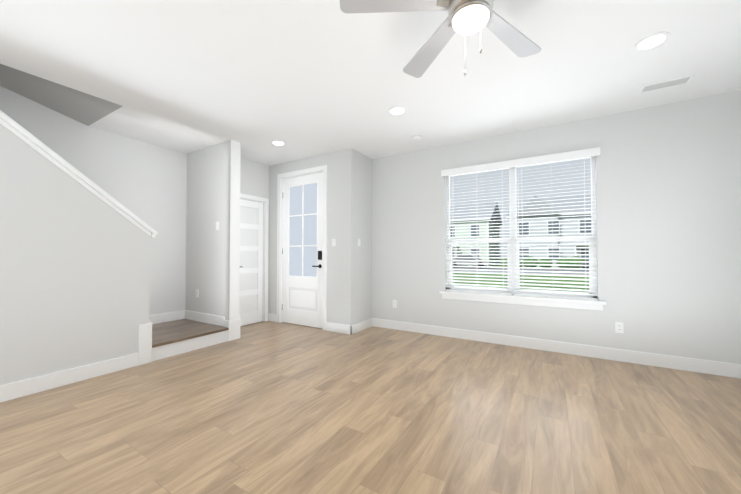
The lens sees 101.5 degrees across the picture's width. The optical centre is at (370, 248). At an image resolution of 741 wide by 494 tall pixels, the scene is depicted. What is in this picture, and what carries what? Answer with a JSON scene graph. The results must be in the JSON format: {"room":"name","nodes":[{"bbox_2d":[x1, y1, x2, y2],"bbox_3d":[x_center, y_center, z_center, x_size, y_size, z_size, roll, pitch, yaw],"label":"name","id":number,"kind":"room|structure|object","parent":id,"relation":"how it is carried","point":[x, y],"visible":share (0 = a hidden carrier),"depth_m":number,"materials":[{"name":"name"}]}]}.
{"room":"empty living room","nodes":[
{"label":"empty living room","id":0,"kind":"room"},
{"bbox_2d":[0,64,121,125],"bbox_3d":[-4.146,-2.086,1.492,0.960,1.136,4.485,-1,-1,31],"label":"ceiling soffit","id":1,"kind":"structure","parent":0,"point":[82,107],"depth_m":3.13,"materials":[{"name":"grey paint"}]},
{"bbox_2d":[0,124,150,385],"bbox_3d":[-3.627,-0.172,1.271,0.120,2.700,4.703,-1,-1,31],"label":"wall","id":2,"kind":"structure","parent":0,"point":[74,273],"depth_m":2.65,"materials":[{"name":"white paint"}]},
{"bbox_2d":[0,322,155,402],"bbox_3d":[-3.554,0.968,1.235,0.020,0.420,4.693,-1,-1,31],"label":"baseboard","id":3,"kind":"structure","parent":2,"relation":"attached to","point":[30,386],"depth_m":2.77,"materials":[{"name":"white paint"}]},
{"bbox_2d":[0,110,157,237],"bbox_3d":[-2.803,-0.801,2.660,0.190,1.342,1.611,-1,-1,31],"label":"trim","id":4,"kind":"structure","parent":2,"relation":"on","point":[27,137],"depth_m":2.71,"materials":[{"name":"white paint"}]},
{"bbox_2d":[152,330,227,360],"bbox_3d":[-2.132,1.149,3.638,0.012,0.150,0.937,-1,-1,31],"label":"trim","id":5,"kind":"structure","parent":2,"relation":"attached to","point":[171,349],"depth_m":3.58,"materials":[{"name":"white paint"}]},
{"bbox_2d":[0,86,186,314],"bbox_3d":[-4.352,-1.105,2.182,0.120,4.600,5.790,-1,-1,31],"label":"wall","id":6,"kind":"structure","parent":0,"point":[146,182],"depth_m":4.10,"materials":[{"name":"white paint"}]},
{"bbox_2d":[149,310,183,323],"bbox_3d":[-3.055,0.989,4.175,0.016,0.130,0.907,-1,-1,31],"label":"baseboard","id":7,"kind":"structure","parent":6,"relation":"attached to","point":[177,315],"depth_m":4.37,"materials":[{"name":"white paint"}]},
{"bbox_2d":[152,319,228,347],"bbox_3d":[-2.583,1.139,3.908,1.097,0.180,0.937,-1,-1,31],"label":"floor","id":8,"kind":"structure","parent":0,"point":[166,333],"depth_m":3.87,"materials":[{"name":"brown wood"}]},
{"bbox_2d":[185,140,230,319],"bbox_3d":[-2.365,-0.111,4.429,1.200,2.700,0.140,-1,-1,31],"label":"wall","id":9,"kind":"structure","parent":0,"point":[207,242],"depth_m":4.32,"materials":[{"name":"white paint"}]},
{"bbox_2d":[184,310,231,340],"bbox_3d":[-2.345,1.082,4.303,1.100,0.310,0.018,-1,-1,31],"label":"baseboard","id":10,"kind":"structure","parent":9,"relation":"attached to","point":[191,315],"depth_m":4.23,"materials":[{"name":"white paint"}]},
{"bbox_2d":[229,140,240,320],"bbox_3d":[-1.847,-0.117,4.119,0.008,2.700,0.148,-1,-1,31],"label":"trim","id":11,"kind":"structure","parent":9,"relation":"attached to","point":[234,262],"depth_m":4.12,"materials":[{"name":"white paint"}]},
{"bbox_2d":[232,318,240,339],"bbox_3d":[-2.034,1.101,4.288,0.550,0.270,0.038,-1,-1,31],"label":"baseboard","id":12,"kind":"structure","parent":9,"relation":"attached to","point":[236,323],"depth_m":4.11,"materials":[{"name":"white paint"}]},
{"bbox_2d":[240,157,268,285],"bbox_3d":[-2.118,-0.093,5.358,0.670,2.700,1.708,-1,-1,31],"label":"wall","id":13,"kind":"structure","parent":0,"point":[254,178],"depth_m":5.05,"materials":[{"name":"white paint"}]},
{"bbox_2d":[239,199,262,325],"bbox_3d":[-2.010,0.226,4.892,0.097,2.028,0.680,-1,-1,31],"label":"closet door","id":14,"kind":"structure","parent":13,"relation":"in","point":[251,267],"depth_m":5.00,"materials":[{"name":"white paint"}]},
{"bbox_2d":[240,193,268,321],"bbox_3d":[-2.048,0.188,4.916,0.138,2.120,0.850,-1,-1,31],"label":"door frame","id":15,"kind":"structure","parent":13,"relation":"attached to","point":[265,201],"depth_m":5.20,"materials":[{"name":"white paint"}]},
{"bbox_2d":[268,148,356,324],"bbox_3d":[-1.041,-0.102,4.927,1.860,2.700,0.150,-1,-1,31],"label":"wall","id":16,"kind":"structure","parent":0,"point":[342,231],"depth_m":4.52,"materials":[{"name":"white paint"}]},
{"bbox_2d":[277,165,326,330],"bbox_3d":[-1.089,-0.011,4.943,1.070,2.520,0.168,-1,-1,31],"label":"door frame","id":17,"kind":"structure","parent":16,"relation":"attached to","point":[303,172],"depth_m":5.02,"materials":[{"name":"white paint"}]},
{"bbox_2d":[282,172,322,327],"bbox_3d":[-1.116,0.026,4.909,0.912,2.428,0.111,-1,-1,31],"label":"front door","id":18,"kind":"structure","parent":16,"relation":"in","point":[302,290],"depth_m":4.92,"materials":[{"name":"white paint"}]},
{"bbox_2d":[326,322,351,334],"bbox_3d":[-0.481,1.175,4.470,0.435,0.130,0.016,-1,-1,31],"label":"baseboard","id":19,"kind":"structure","parent":16,"relation":"attached to","point":[334,327],"depth_m":4.45,"materials":[{"name":"white paint"}]},
{"bbox_2d":[357,152,371,322],"bbox_3d":[-0.116,-0.104,4.808,0.150,2.700,0.596,-1,-1,31],"label":"wall","id":20,"kind":"structure","parent":0,"point":[364,236],"depth_m":4.70,"materials":[{"name":"white paint"}]},
{"bbox_2d":[348,318,371,333],"bbox_3d":[-0.131,1.177,4.597,0.016,0.130,0.594,-1,-1,31],"label":"baseboard","id":21,"kind":"structure","parent":20,"relation":"attached to","point":[360,326],"depth_m":4.57,"materials":[{"name":"white paint"}]},
{"bbox_2d":[0,321,740,493],"bbox_3d":[-1.048,1.228,1.236,6.714,0.100,7.638,-1,-1,31],"label":"floor","id":22,"kind":"structure","parent":0,"point":[268,407],"depth_m":2.06,"materials":[{"name":"brown wood"}]},
{"bbox_2d":[0,0,740,165],"bbox_3d":[-1.048,-1.612,1.290,6.714,0.180,7.638,-1,-1,31],"label":"ceiling","id":23,"kind":"structure","parent":0,"point":[302,79],"depth_m":2.49,"materials":[{"name":"white paint"}]},
{"bbox_2d":[271,140,285,145],"bbox_3d":[-1.281,-1.463,4.202,0.195,0.007,0.195,0,-1,-14],"label":"recessed light","id":24,"kind":"object","parent":23,"relation":"in","point":[276,142],"depth_m":4.21,"materials":[{"name":"white paint"}]},
{"bbox_2d":[388,106,405,114],"bbox_3d":[0.287,-1.481,3.258,0.195,0.007,0.195,0,-1,-14],"label":"recessed light","id":25,"kind":"object","parent":23,"relation":"in","point":[397,110],"depth_m":3.24,"materials":[{"name":"white paint"}]},
{"bbox_2d":[412,135,421,140],"bbox_3d":[0.609,-1.456,3.991,0.130,0.028,0.130,-1,-1,31],"label":"smoke detector","id":26,"kind":"object","parent":23,"relation":"attached to","point":[416,137],"visible":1,"depth_m":3.97,"materials":[{"name":"white paint"}]},
{"bbox_2d":[339,0,540,77],"bbox_3d":[0.537,-1.215,1.511,1.252,0.605,1.289,-1,-1,31],"label":"ceiling fan","id":27,"kind":"object","parent":23,"relation":"hanging from","point":[467,17],"visible":1,"depth_m":1.58,"materials":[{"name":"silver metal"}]},
{"bbox_2d":[634,32,669,50],"bbox_3d":[2.043,-1.501,2.201,0.195,0.007,0.195,0,-1,-14],"label":"recessed light","id":28,"kind":"object","parent":23,"relation":"in","point":[654,40],"depth_m":2.19,"materials":[{"name":"white paint"}]},
{"bbox_2d":[639,75,693,92],"bbox_3d":[2.672,-1.488,2.744,0.340,0.012,0.130,-1,-1,31],"label":"ceiling vent","id":29,"kind":"object","parent":23,"relation":"in","point":[667,83],"visible":0.96,"depth_m":2.73,"materials":[{"name":"white metal"}]},
{"bbox_2d":[372,90,740,363],"bbox_3d":[1.845,-0.121,3.893,4.454,2.700,0.150,-1,-1,31],"label":"wall","id":30,"kind":"structure","parent":0,"point":[669,213],"depth_m":3.25,"materials":[{"name":"white paint"}]},
{"bbox_2d":[393,300,396,307],"bbox_3d":[0.374,0.853,4.663,0.070,0.114,0.010,-1,-1,31],"label":"outlet","id":31,"kind":"object","parent":30,"relation":"attached to","point":[394,303],"visible":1,"depth_m":4.66,"materials":[{"name":"white plastic"}]},
{"bbox_2d":[444,156,598,300],"bbox_3d":[1.832,-0.252,3.898,1.750,1.700,0.140,-1,-1,31],"label":"window","id":32,"kind":"structure","parent":30,"relation":"in","point":[512,195],"depth_m":3.89,"materials":[{"name":"white plastic"}]},
{"bbox_2d":[441,147,599,300],"bbox_3d":[1.801,-0.260,3.846,1.800,1.706,0.118,-1,-1,31],"label":"window blinds","id":33,"kind":"object","parent":32,"relation":"attached to","point":[564,156],"visible":0.98,"depth_m":3.78,"materials":[{"name":"white plastic"}]},
{"bbox_2d":[440,291,605,310],"bbox_3d":[1.808,0.646,3.840,1.870,0.103,0.125,-1,-1,31],"label":"sill","id":34,"kind":"structure","parent":30,"relation":"attached to","point":[555,302],"depth_m":3.72,"materials":[{"name":"white paint"}]},
{"bbox_2d":[372,318,740,378],"bbox_3d":[1.792,1.162,3.804,4.130,0.130,0.016,-1,-1,31],"label":"baseboard","id":35,"kind":"structure","parent":30,"relation":"attached to","point":[726,369],"depth_m":3.44,"materials":[{"name":"white paint"}]},
{"bbox_2d":[615,322,623,332],"bbox_3d":[2.693,0.857,3.274,0.070,0.114,0.010,-1,-1,31],"label":"outlet","id":36,"kind":"object","parent":30,"relation":"attached to","point":[619,327],"visible":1,"depth_m":3.27,"materials":[{"name":"white plastic"}]},
{"label":"outside","id":37,"kind":"structure","parent":0,"visible":0},
{"bbox_2d":[452,259,588,291],"bbox_3d":[23.287,2.676,55.976,260.000,0.200,200.000,-1,-1,31],"label":"lawn","id":38,"kind":"structure","parent":37,"point":[522,279],"depth_m":17.36,"materials":[{"name":"green plant"}]},
{"bbox_2d":[450,202,501,265],"bbox_3d":[11.826,-2.075,45.491,13.400,8.900,11.720,-1,-1,31],"label":"house","id":39,"kind":"structure","parent":38,"relation":"on","point":[482,213],"depth_m":40.15,"materials":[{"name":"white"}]},
{"bbox_2d":[452,267,588,275],"bbox_3d":[3.891,1.926,23.598,260.000,0.060,29.500,-1,-1,31],"label":"street","id":40,"kind":"structure","parent":38,"relation":"on","point":[522,272],"depth_m":26.07,"materials":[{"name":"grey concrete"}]},
{"bbox_2d":[452,255,491,267],"bbox_3d":[10.786,1.399,33.177,4.500,1.440,1.720,-1,-1,31],"label":"car","id":41,"kind":"object","parent":40,"relation":"on","point":[467,261],"depth_m":32.53,"materials":[{"name":"grey paint"}]},
{"bbox_2d":[506,194,591,267],"bbox_3d":[24.609,-2.222,37.837,12.800,8.900,11.720,-1,-1,31],"label":"house","id":42,"kind":"structure","parent":38,"relation":"on","point":[545,201],"depth_m":34.65,"materials":[{"name":"grey"}]},
{"bbox_2d":[519,256,584,267],"bbox_3d":[21.247,1.481,31.583,11.771,1.355,1.708,-1,-1,31],"label":"shrubs","id":43,"kind":"object","parent":38,"relation":"on","point":[568,263],"depth_m":32.18,"materials":[{"name":"green plant"}]}
]}

